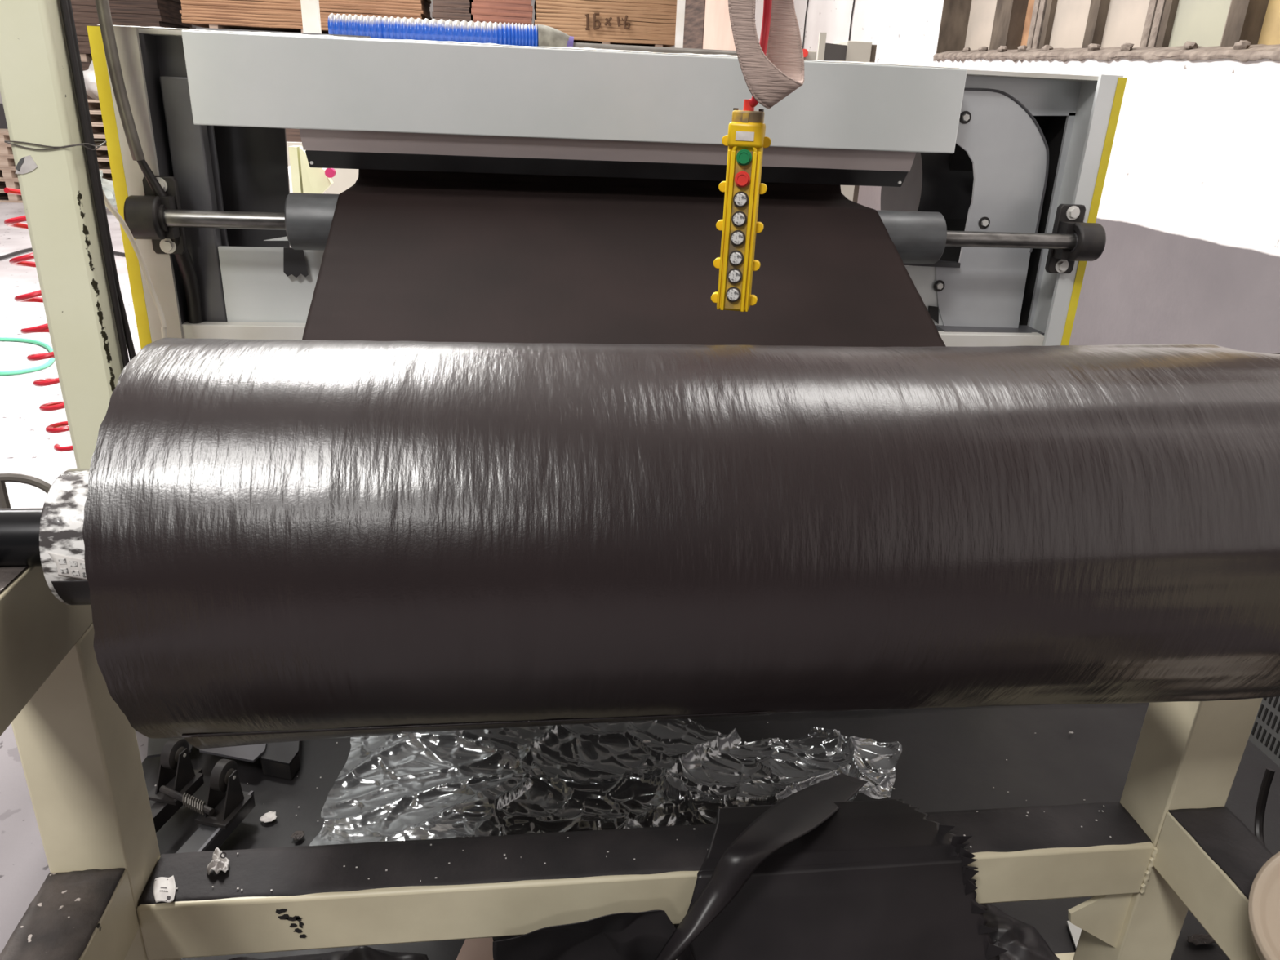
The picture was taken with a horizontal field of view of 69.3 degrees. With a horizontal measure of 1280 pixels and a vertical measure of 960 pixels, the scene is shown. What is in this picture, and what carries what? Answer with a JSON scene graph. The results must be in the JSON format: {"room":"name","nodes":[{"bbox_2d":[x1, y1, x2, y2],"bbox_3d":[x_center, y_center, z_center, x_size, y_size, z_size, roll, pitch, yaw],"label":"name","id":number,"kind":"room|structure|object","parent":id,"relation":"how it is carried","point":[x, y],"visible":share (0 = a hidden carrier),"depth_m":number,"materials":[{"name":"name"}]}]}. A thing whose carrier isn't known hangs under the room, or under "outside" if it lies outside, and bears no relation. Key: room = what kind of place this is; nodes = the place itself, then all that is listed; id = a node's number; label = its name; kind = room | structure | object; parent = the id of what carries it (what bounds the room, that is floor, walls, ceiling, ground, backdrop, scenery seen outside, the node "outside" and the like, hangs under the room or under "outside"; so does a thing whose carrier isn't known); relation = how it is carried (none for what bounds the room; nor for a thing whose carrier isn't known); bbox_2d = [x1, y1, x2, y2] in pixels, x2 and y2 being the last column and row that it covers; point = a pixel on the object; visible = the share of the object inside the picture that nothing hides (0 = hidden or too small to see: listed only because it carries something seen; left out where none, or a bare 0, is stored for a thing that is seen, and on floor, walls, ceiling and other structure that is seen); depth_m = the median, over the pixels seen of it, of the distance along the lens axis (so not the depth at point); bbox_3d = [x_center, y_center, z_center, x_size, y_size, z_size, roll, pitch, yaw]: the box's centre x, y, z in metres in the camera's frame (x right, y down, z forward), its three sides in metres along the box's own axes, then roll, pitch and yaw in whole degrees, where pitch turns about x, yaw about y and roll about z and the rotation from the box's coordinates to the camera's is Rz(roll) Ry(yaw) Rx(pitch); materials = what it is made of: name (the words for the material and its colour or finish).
{"room":"factory floor","nodes":[
{"label":"factory floor","id":0,"kind":"room"},
{"bbox_2d":[0,194,148,953],"bbox_3d":[-6.155,-0.447,4.477,16.900,0.150,22.000,0,22,-7],"label":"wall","id":1,"kind":"structure","parent":0,"point":[26,447],"depth_m":3.99,"materials":[{"name":"paint"}]},
{"bbox_2d":[0,183,22,203],"bbox_3d":[-7.730,-3.649,11.777,1.200,0.132,1.000,0,22,-7],"label":"wooden pallet","id":2,"kind":"object","parent":1,"relation":"on","point":[12,197],"visible":0.09,"depth_m":11.34,"materials":[{"name":"brown wood"}]},
{"bbox_2d":[0,173,20,191],"bbox_3d":[-7.724,-3.773,11.727,1.200,0.132,1.000,0,22,-7],"label":"wooden pallet","id":3,"kind":"object","parent":2,"relation":"on","point":[13,184],"visible":0.1,"depth_m":11.27,"materials":[{"name":"brown wood"}]},
{"bbox_2d":[0,168,17,179],"bbox_3d":[-7.729,-3.897,11.675,1.200,0.132,1.000,0,22,-7],"label":"wooden pallet","id":4,"kind":"object","parent":3,"relation":"on","point":[7,173],"visible":0.14,"depth_m":11.23,"materials":[{"name":"brown wood"}]},
{"bbox_2d":[0,155,15,168],"bbox_3d":[-7.734,-4.021,11.623,1.200,0.132,1.000,0,22,-7],"label":"wooden pallet","id":5,"kind":"object","parent":4,"relation":"on","point":[5,162],"visible":0.13,"depth_m":11.18,"materials":[{"name":"brown wood"}]},
{"bbox_2d":[0,144,13,156],"bbox_3d":[-7.706,-4.145,11.575,1.200,0.132,1.000,0,22,-7],"label":"wooden pallet","id":6,"kind":"object","parent":5,"relation":"on","point":[6,150],"visible":0.13,"depth_m":11.13,"materials":[{"name":"brown wood"}]},
{"bbox_2d":[0,128,9,144],"bbox_3d":[-7.712,-4.269,11.523,1.200,0.132,1.000,0,22,-7],"label":"wooden pallet","id":7,"kind":"object","parent":6,"relation":"on","point":[4,134],"visible":0.12,"depth_m":11.09,"materials":[{"name":"brown wood"}]},
{"bbox_2d":[0,337,54,375],"bbox_3d":[-3.578,-0.691,5.117,0.754,0.024,0.756,0,22,-7],"label":"hose","id":8,"kind":"object","parent":1,"relation":"on","point":[51,361],"visible":0.88,"depth_m":5.03,"materials":[{"name":"green"}]},
{"bbox_2d":[0,247,124,259],"bbox_3d":[-5.040,-1.988,8.117,1.555,0.027,0.892,-15,28,-37],"label":"cable","id":9,"kind":"object","parent":1,"relation":"on","point":[27,250],"visible":0.34,"depth_m":8.07,"materials":[{"name":"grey plastic"}]},
{"bbox_2d":[0,0,127,468],"bbox_3d":[-1.122,-1.378,1.524,0.191,4.192,0.188,0,22,-7],"label":"post","id":10,"kind":"object","parent":1,"relation":"on","point":[37,91],"visible":0.41,"depth_m":1.82,"materials":[{"name":"beige metal"}]},
{"bbox_2d":[4,186,73,451],"bbox_3d":[-1.359,-0.361,2.140,0.124,0.601,0.132,0,22,-7],"label":"air hose","id":11,"kind":"object","parent":10,"relation":"hanging from","point":[60,427],"visible":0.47,"depth_m":2.11,"materials":[{"name":"red plastic"}]},
{"bbox_2d":[4,140,106,150],"bbox_3d":[-1.144,-0.659,1.819,0.139,0.015,0.117,0,22,-7],"label":"wire","id":12,"kind":"object","parent":10,"relation":"attached to","point":[103,142],"visible":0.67,"depth_m":1.77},
{"bbox_2d":[59,0,129,368],"bbox_3d":[-1.068,-1.121,1.638,0.013,3.550,0.017,0,22,-7],"label":"cable","id":13,"kind":"object","parent":10,"relation":"attached to","point":[64,3],"visible":0.5,"depth_m":1.84,"materials":[{"name":"black plastic"}]},
{"bbox_2d":[67,0,135,360],"bbox_3d":[-1.064,-1.127,1.652,0.027,3.550,0.017,0,22,-7],"label":"cable","id":14,"kind":"object","parent":10,"relation":"attached to","point":[130,345],"visible":0.36,"depth_m":1.88,"materials":[{"name":"black plastic"}]},
{"bbox_2d":[102,191,167,338],"bbox_3d":[-1.135,-0.062,2.203,0.031,1.238,0.100,20,28,37],"label":"hose","id":15,"kind":"object","parent":10,"relation":"attached to","point":[163,329],"visible":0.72,"depth_m":2.06,"materials":[{"name":"beige"}]},
{"bbox_2d":[99,169,116,208],"bbox_3d":[-6.474,-3.322,10.582,0.952,0.519,0.813,0,22,-7],"label":"plastic bag","id":16,"kind":"object","parent":1,"relation":"on","point":[107,185],"visible":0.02,"depth_m":10.60,"materials":[{"name":"white plastic"}]},
{"bbox_2d":[71,0,191,99],"bbox_3d":[-6.850,-5.581,12.607,1.213,3.149,1.230,0,22,-7],"label":"stack","id":17,"kind":"object","parent":1,"relation":"on","point":[142,13],"visible":0.23,"depth_m":11.86,"materials":[{"name":"brown cardboard"}]},
{"bbox_2d":[179,0,431,142],"bbox_3d":[-4.201,-5.260,12.099,2.870,3.152,1.230,0,22,-7],"label":"stack","id":18,"kind":"object","parent":1,"relation":"on","point":[277,15],"visible":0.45,"depth_m":11.28,"materials":[{"name":"brown cardboard"}]},
{"bbox_2d":[288,165,325,247],"bbox_3d":[-1.621,-0.945,4.524,0.172,1.100,0.400,0,22,-7],"label":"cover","id":19,"kind":"object","parent":1,"relation":"on","point":[289,167],"visible":0.04,"depth_m":4.16,"materials":[{"name":"white metal"}]},
{"bbox_2d":[288,145,335,193],"bbox_3d":[-1.390,-0.825,4.095,0.204,1.221,0.105,4,22,4],"label":"machine","id":20,"kind":"object","parent":1,"relation":"on","point":[305,179],"visible":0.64,"depth_m":3.87,"materials":[{"name":"paint"}]},
{"bbox_2d":[286,142,358,194],"bbox_3d":[-1.693,-1.185,4.987,0.537,1.187,0.050,0,22,-7],"label":"panel","id":21,"kind":"object","parent":1,"relation":"on","point":[344,179],"visible":0.02,"depth_m":4.82,"materials":[{"name":"beige metal"}]},
{"bbox_2d":[431,0,473,22],"bbox_3d":[-2.437,-5.271,12.321,0.477,3.147,1.226,0,22,-7],"label":"stack","id":22,"kind":"object","parent":1,"relation":"on","point":[452,10],"visible":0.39,"depth_m":11.46,"materials":[{"name":"brown wood"}]},
{"bbox_2d":[471,0,533,25],"bbox_3d":[-1.821,-5.278,12.397,0.758,3.150,1.229,0,22,-7],"label":"stack","id":23,"kind":"object","parent":1,"relation":"on","point":[518,11],"visible":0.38,"depth_m":11.53,"materials":[{"name":"brown wood"}]},
{"bbox_2d":[533,0,676,47],"bbox_3d":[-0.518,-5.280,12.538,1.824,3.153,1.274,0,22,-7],"label":"cardboard box","id":24,"kind":"object","parent":1,"relation":"on","point":[648,23],"visible":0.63,"depth_m":11.71,"materials":[{"name":"brown wood"}]},
{"bbox_2d":[86,24,1127,349],"bbox_3d":[-0.016,-0.311,2.501,2.462,1.545,1.770,0,22,-7],"label":"machine","id":25,"kind":"object","parent":1,"relation":"on","point":[992,183],"visible":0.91,"depth_m":2.24,"materials":[{"name":"white paint"}]},
{"bbox_2d":[95,0,203,324],"bbox_3d":[-1.102,-0.758,2.102,0.061,0.835,0.149,11,24,19],"label":"conduit","id":26,"kind":"object","parent":25,"relation":"on","point":[184,262],"visible":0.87,"depth_m":2.04,"materials":[{"name":"black"}]},
{"bbox_2d":[300,0,321,33],"bbox_3d":[-0.847,-1.372,2.334,0.042,0.493,0.025,0,22,-7],"label":"bar","id":27,"kind":"object","parent":25,"relation":"on","point":[310,11],"visible":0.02,"depth_m":2.39,"materials":[{"name":"white paint"}]},
{"bbox_2d":[328,13,573,47],"bbox_3d":[-0.469,-1.117,2.333,0.602,0.078,0.072,0,22,-7],"label":"corrugated hose","id":28,"kind":"object","parent":25,"relation":"on","point":[381,28],"visible":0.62,"depth_m":2.30,"materials":[{"name":"blue plastic"}]},
{"bbox_2d":[298,128,916,186],"bbox_3d":[-0.054,-0.794,2.277,1.485,0.099,0.104,0,22,-7],"label":"hood","id":29,"kind":"object","parent":25,"relation":"attached to","point":[590,153],"depth_m":2.24,"materials":[{"name":"silver metal"}]},
{"bbox_2d":[302,168,945,346],"bbox_3d":[-0.001,-0.374,1.806,1.288,0.694,1.604,0,22,-7],"label":"film web","id":30,"kind":"object","parent":25,"relation":"attached to","point":[408,255],"visible":0.37,"depth_m":2.02},
{"bbox_2d":[573,42,737,55],"bbox_3d":[0.061,-1.109,2.404,0.472,0.027,0.027,0,22,-7],"label":"pipe","id":31,"kind":"object","parent":25,"relation":"on","point":[612,46],"visible":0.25,"depth_m":2.39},
{"bbox_2d":[675,0,736,50],"bbox_3d":[0.491,-3.551,8.084,0.258,3.400,0.696,-18,30,-41],"label":"board","id":32,"kind":"object","parent":1,"relation":"on","point":[700,24],"visible":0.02,"depth_m":7.82,"materials":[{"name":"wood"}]},
{"bbox_2d":[142,702,1279,959],"bbox_3d":[0.492,0.900,1.677,3.137,0.007,1.621,0,22,-7],"label":"floor","id":33,"kind":"structure","parent":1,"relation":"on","point":[948,758],"depth_m":2.16,"materials":[{"name":"black"}]},
{"bbox_2d":[0,473,51,508],"bbox_3d":[-0.954,0.413,1.520,0.148,0.911,0.022,-9,25,-26],"label":"wheel","id":34,"kind":"object","parent":33,"relation":"on","point":[41,484],"visible":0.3,"depth_m":1.36,"materials":[{"name":"grey metal"}]},
{"bbox_2d":[146,737,193,758],"bbox_3d":[-1.091,0.587,2.145,0.138,0.006,0.164,0,22,-7],"label":"steel plate","id":35,"kind":"object","parent":33,"relation":"on","point":[155,746],"visible":0.29,"depth_m":2.10,"materials":[{"name":"grey metal"}]},
{"bbox_2d":[147,737,255,853],"bbox_3d":[-0.945,0.685,1.747,0.208,0.146,0.492,7,23,11],"label":"caster dolly","id":36,"kind":"object","parent":33,"relation":"on","point":[227,806],"visible":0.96,"depth_m":1.88,"materials":[{"name":"black metal"}]},
{"bbox_2d":[259,811,276,822],"bbox_3d":[-0.787,0.715,1.964,0.035,0.006,0.033,0,22,-7],"label":"paper scrap","id":37,"kind":"object","parent":33,"relation":"on","point":[269,816],"visible":1,"depth_m":1.96,"materials":[{"name":"white paper"}]},
{"bbox_2d":[258,741,302,780],"bbox_3d":[-0.838,0.613,2.165,0.105,0.046,0.230,-10,25,-28],"label":"box","id":38,"kind":"object","parent":33,"relation":"on","point":[282,759],"visible":0.53,"depth_m":2.09,"materials":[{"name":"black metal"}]},
{"bbox_2d":[199,743,266,762],"bbox_3d":[-0.945,0.588,2.144,0.215,0.006,0.145,7,23,11],"label":"steel plate","id":39,"kind":"object","parent":38,"relation":"on","point":[251,753],"visible":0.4,"depth_m":2.08,"materials":[{"name":"grey metal"}]},
{"bbox_2d":[290,831,304,839],"bbox_3d":[-0.709,0.736,1.918,0.028,0.005,0.027,0,22,-7],"label":"flake","id":40,"kind":"object","parent":33,"relation":"on","point":[297,835],"visible":1,"depth_m":1.92,"materials":[{"name":"brown"}]},
{"bbox_2d":[228,946,428,959],"bbox_3d":[-0.535,0.842,1.563,0.462,0.082,0.126,0,22,-7],"label":"heap","id":41,"kind":"object","parent":33,"relation":"on","point":[361,953],"visible":1,"depth_m":1.59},
{"bbox_2d":[456,937,493,959],"bbox_3d":[-0.296,0.861,1.661,0.098,0.004,0.102,0,22,-7],"label":"board","id":42,"kind":"object","parent":33,"relation":"on","point":[476,948],"visible":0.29,"depth_m":1.68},
{"bbox_2d":[492,909,693,959],"bbox_3d":[-0.057,0.743,1.420,0.327,0.415,0.199,0,22,-7],"label":"heap","id":43,"kind":"object","parent":33,"relation":"on","point":[641,935],"visible":0.99,"depth_m":1.32,"materials":[{"name":"black plastic"}]},
{"bbox_2d":[323,718,902,837],"bbox_3d":[-0.035,0.621,2.174,1.332,0.083,0.613,0,22,-7],"label":"clear plastic sheet","id":44,"kind":"object","parent":33,"relation":"on","point":[330,820],"visible":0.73,"depth_m":2.02,"materials":[{"name":"grey"}]},
{"bbox_2d":[429,823,453,831],"bbox_3d":[-0.409,0.717,1.910,0.050,0.005,0.020,0,22,-7],"label":"paper scrap","id":45,"kind":"object","parent":44,"relation":"on","point":[446,827],"visible":1,"depth_m":1.91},
{"bbox_2d":[155,721,1085,838],"bbox_3d":[-0.056,0.678,2.149,2.156,0.002,0.496,2,22,-1],"label":"crumbs","id":46,"kind":"object","parent":33,"relation":"on","point":[767,722],"visible":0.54,"depth_m":2.09,"materials":[{"name":"paper"}]},
{"bbox_2d":[0,565,1273,959],"bbox_3d":[0.108,0.645,0.975,1.763,0.978,1.034,0,22,-7],"label":"stand","id":47,"kind":"object","parent":33,"relation":"on","point":[1175,847],"visible":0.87,"depth_m":1.33,"materials":[{"name":"beige paint"}]},
{"bbox_2d":[0,507,42,566],"bbox_3d":[0.035,0.057,1.093,2.060,0.100,0.100,0,22,-7],"label":"shaft","id":48,"kind":"object","parent":47,"relation":"on","point":[19,527],"visible":0.02,"depth_m":0.98,"materials":[{"name":"black metal"}]},
{"bbox_2d":[153,875,175,902],"bbox_3d":[-0.659,0.568,1.282,0.029,0.004,0.052,-6,24,-21],"label":"paper label","id":49,"kind":"object","parent":47,"relation":"on","point":[164,888],"visible":1,"depth_m":1.28,"materials":[{"name":"grey paper"}]},
{"bbox_2d":[155,879,170,901],"bbox_3d":[-0.661,0.567,1.282,0.016,0.003,0.047,-10,25,-28],"label":"print","id":50,"kind":"object","parent":49,"relation":"on","point":[162,886],"depth_m":1.28,"materials":[{"name":"grey paper"}]},
{"bbox_2d":[206,847,229,875],"bbox_3d":[-0.602,0.538,1.325,0.032,0.027,0.048,0,22,-7],"label":"crumpled paper","id":51,"kind":"object","parent":47,"relation":"on","point":[220,862],"visible":1,"depth_m":1.32,"materials":[{"name":"grey paper"}]},
{"bbox_2d":[175,805,1111,891],"bbox_3d":[0.059,0.554,1.397,1.424,0.001,0.080,0,22,-7],"label":"crumbs","id":52,"kind":"object","parent":47,"relation":"on","point":[176,888],"visible":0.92,"depth_m":1.37,"materials":[{"name":"paper"}]},
{"bbox_2d":[39,337,1279,749],"bbox_3d":[0.097,0.056,1.101,1.442,0.433,0.431,0,22,-7],"label":"roll","id":53,"kind":"object","parent":47,"relation":"on","point":[266,541],"visible":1,"depth_m":0.91,"materials":[{"name":"plastic"}]},
{"bbox_2d":[655,773,867,959],"bbox_3d":[0.230,0.543,1.421,0.090,0.180,0.598,19,27,35],"label":"strip","id":54,"kind":"object","parent":47,"relation":"on","point":[803,811],"visible":1,"depth_m":1.28,"materials":[{"name":"black plastic"}]},
{"bbox_2d":[686,799,999,959],"bbox_3d":[0.251,0.741,1.479,0.653,0.409,0.517,0,22,-7],"label":"plastic sheet","id":55,"kind":"object","parent":47,"relation":"on","point":[876,879],"visible":0.79,"depth_m":1.38,"materials":[{"name":"black plastic"}]},
{"bbox_2d":[937,824,1008,959],"bbox_3d":[0.525,0.744,1.418,0.032,0.403,0.228,-14,27,-35],"label":"fringe","id":56,"kind":"object","parent":55,"relation":"attached to","point":[993,950],"visible":0.98,"depth_m":1.40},
{"bbox_2d":[980,903,1059,959],"bbox_3d":[0.625,0.857,1.678,0.316,0.064,0.223,-10,25,-28],"label":"heap","id":57,"kind":"object","parent":33,"relation":"on","point":[1022,941],"visible":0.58,"depth_m":1.70,"materials":[{"name":"black plastic"}]},
{"bbox_2d":[1066,920,1081,948],"bbox_3d":[0.837,0.880,1.734,0.048,0.004,0.146,4,22,4],"label":"board","id":58,"kind":"object","parent":33,"relation":"on","point":[1075,931],"visible":0.17,"depth_m":1.77,"materials":[{"name":"white"}]},
{"bbox_2d":[1186,933,1215,946],"bbox_3d":[1.073,0.876,1.766,0.065,0.005,0.024,0,22,-7],"label":"flake","id":59,"kind":"object","parent":33,"relation":"on","point":[1200,939],"visible":0.95,"depth_m":1.76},
{"bbox_2d":[1248,851,1279,959],"bbox_3d":[0.918,0.768,1.233,0.305,0.628,0.235,0,22,-7],"label":"plastic stool","id":60,"kind":"object","parent":33,"relation":"on","point":[1264,901],"visible":1,"depth_m":1.19,"materials":[{"name":"beige plastic"}]},
{"bbox_2d":[1248,696,1279,767],"bbox_3d":[1.323,0.564,1.544,0.501,0.780,0.491,0,22,-7],"label":"cover","id":61,"kind":"object","parent":33,"relation":"on","point":[1264,734],"visible":0.15,"depth_m":1.57,"materials":[{"name":"grey metal"}]},
{"bbox_2d":[1254,767,1275,845],"bbox_3d":[1.147,0.625,1.693,0.044,0.122,0.175,8,23,14],"label":"cable","id":62,"kind":"object","parent":61,"relation":"hanging from","point":[1268,775],"visible":0.58,"depth_m":1.74,"materials":[{"name":"black plastic"}]},
{"bbox_2d":[802,48,816,60],"bbox_3d":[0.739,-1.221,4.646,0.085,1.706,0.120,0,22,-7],"label":"switch box","id":63,"kind":"object","parent":1,"relation":"on","point":[808,55],"visible":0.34,"depth_m":4.30,"materials":[{"name":"beige plastic"}]},
{"bbox_2d":[816,32,876,203],"bbox_3d":[0.911,-1.262,4.681,0.318,1.771,0.365,0,22,-7],"label":"tall cabinet","id":64,"kind":"object","parent":1,"relation":"on","point":[846,51],"visible":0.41,"depth_m":4.31,"materials":[{"name":"beige"}]},
{"bbox_3d":[-6.385,-3.660,11.945,1.200,0.132,1.000,0,22,-7],"label":"wooden pallet","id":65,"kind":"object","parent":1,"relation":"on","visible":0},
{"bbox_3d":[-6.336,-3.784,11.900,1.200,0.132,1.000,0,22,-7],"label":"wooden pallet","id":66,"kind":"object","parent":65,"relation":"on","visible":0},
{"bbox_2d":[98,168,112,181],"bbox_3d":[-6.333,-3.908,11.849,1.200,0.132,1.000,0,22,-7],"label":"wooden pallet","id":67,"kind":"object","parent":66,"relation":"on","point":[106,175],"visible":0.03,"depth_m":11.73,"materials":[{"name":"brown wood"}]},
{"bbox_2d":[97,154,111,171],"bbox_3d":[-6.347,-4.032,11.796,1.200,0.132,1.000,0,22,-7],"label":"wooden pallet","id":68,"kind":"object","parent":67,"relation":"on","point":[102,163],"visible":0.05,"depth_m":11.67,"materials":[{"name":"brown wood"}]},
{"bbox_2d":[95,145,109,159],"bbox_3d":[-6.331,-4.156,11.746,1.200,0.132,1.000,0,22,-7],"label":"wooden pallet","id":69,"kind":"object","parent":68,"relation":"on","point":[100,152],"visible":0.04,"depth_m":11.56,"materials":[{"name":"brown wood"}]},
{"bbox_2d":[93,136,106,148],"bbox_3d":[-6.361,-4.279,11.691,1.200,0.132,1.000,0,22,-7],"label":"wooden pallet","id":70,"kind":"object","parent":69,"relation":"on","point":[95,138],"visible":0.02,"depth_m":11.55,"materials":[{"name":"brown wood"}]},
{"bbox_2d":[91,124,105,136],"bbox_3d":[-6.319,-4.404,11.646,1.200,0.132,1.000,0,22,-7],"label":"wooden pallet","id":71,"kind":"object","parent":70,"relation":"on","point":[98,130],"visible":0.06,"depth_m":11.47,"materials":[{"name":"brown wood"}]},
{"bbox_2d":[89,111,102,124],"bbox_3d":[-6.325,-4.527,11.593,1.200,0.132,1.000,0,22,-7],"label":"wooden pallet","id":72,"kind":"object","parent":71,"relation":"on","point":[95,117],"visible":0.06,"depth_m":11.47,"materials":[{"name":"brown wood"}]},
{"bbox_2d":[87,98,101,112],"bbox_3d":[-6.316,-4.651,11.543,1.200,0.132,1.000,0,22,-7],"label":"wooden pallet","id":73,"kind":"object","parent":72,"relation":"on","point":[94,105],"visible":0.11,"depth_m":11.38,"materials":[{"name":"brown wood"}]},
{"bbox_2d":[82,60,98,99],"bbox_3d":[-6.490,-4.906,11.253,0.609,0.521,0.590,12,24,21],"label":"sack","id":74,"kind":"object","parent":73,"relation":"on","point":[89,76],"visible":0.14,"depth_m":11.05,"materials":[{"name":"white plastic"}]},
{"bbox_2d":[0,0,675,128],"bbox_3d":[-7.456,-7.523,13.260,16.600,6.200,0.200,0,22,-7],"label":"wall","id":75,"kind":"structure","parent":0,"point":[3,125],"depth_m":13.81,"materials":[{"name":"white paint"}]},
{"bbox_2d":[755,0,1279,353],"bbox_3d":[2.220,-3.408,4.213,0.300,6.200,21.800,0,22,-7],"label":"wall","id":76,"kind":"structure","parent":0,"point":[1188,213],"depth_m":3.73,"materials":[{"name":"white paint"}]},
{"bbox_2d":[802,0,808,48],"bbox_3d":[1.552,-4.955,8.176,0.012,4.813,0.044,0,22,-7],"label":"wire","id":77,"kind":"object","parent":76,"relation":"attached to","point":[807,0],"visible":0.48,"depth_m":8.50,"materials":[{"name":"black"}]},
{"bbox_2d":[848,0,854,40],"bbox_3d":[1.705,-4.397,6.983,0.012,4.694,0.048,0,22,-7],"label":"wire","id":78,"kind":"object","parent":76,"relation":"attached to","point":[854,0],"visible":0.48,"depth_m":7.31,"materials":[{"name":"black"}]},
{"bbox_2d":[933,0,1279,62],"bbox_3d":[2.270,-2.684,3.742,0.308,1.954,3.974,0,22,-7],"label":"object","id":79,"kind":"structure","parent":76,"relation":"in","point":[1064,30],"depth_m":4.35,"materials":[{"name":"brown wood"}]},
{"bbox_3d":[-5.901,-6.321,2.078,16.900,0.150,22.000,0,22,-7],"label":"ceiling","id":80,"kind":"structure","parent":0,"visible":0},
{"bbox_2d":[711,0,772,311],"bbox_3d":[0.257,-2.622,0.588,0.076,5.052,0.065,6,22,9],"label":"controller","id":81,"kind":"object","parent":80,"relation":"hanging from","point":[746,140],"visible":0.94,"depth_m":1.46,"materials":[{"name":"yellow plastic"}]},
{"bbox_3d":[0.292,-3.576,0.191,0.180,3.005,0.200,0,22,-7],"label":"hook","id":82,"kind":"object","parent":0,"visible":0},
{"bbox_2d":[728,0,804,108],"bbox_3d":[0.231,-1.367,1.058,0.104,1.752,0.202,12,24,23],"label":"sling","id":83,"kind":"object","parent":82,"relation":"hanging from","point":[770,77],"visible":0.98,"depth_m":1.32,"materials":[{"name":"pink fabric"}]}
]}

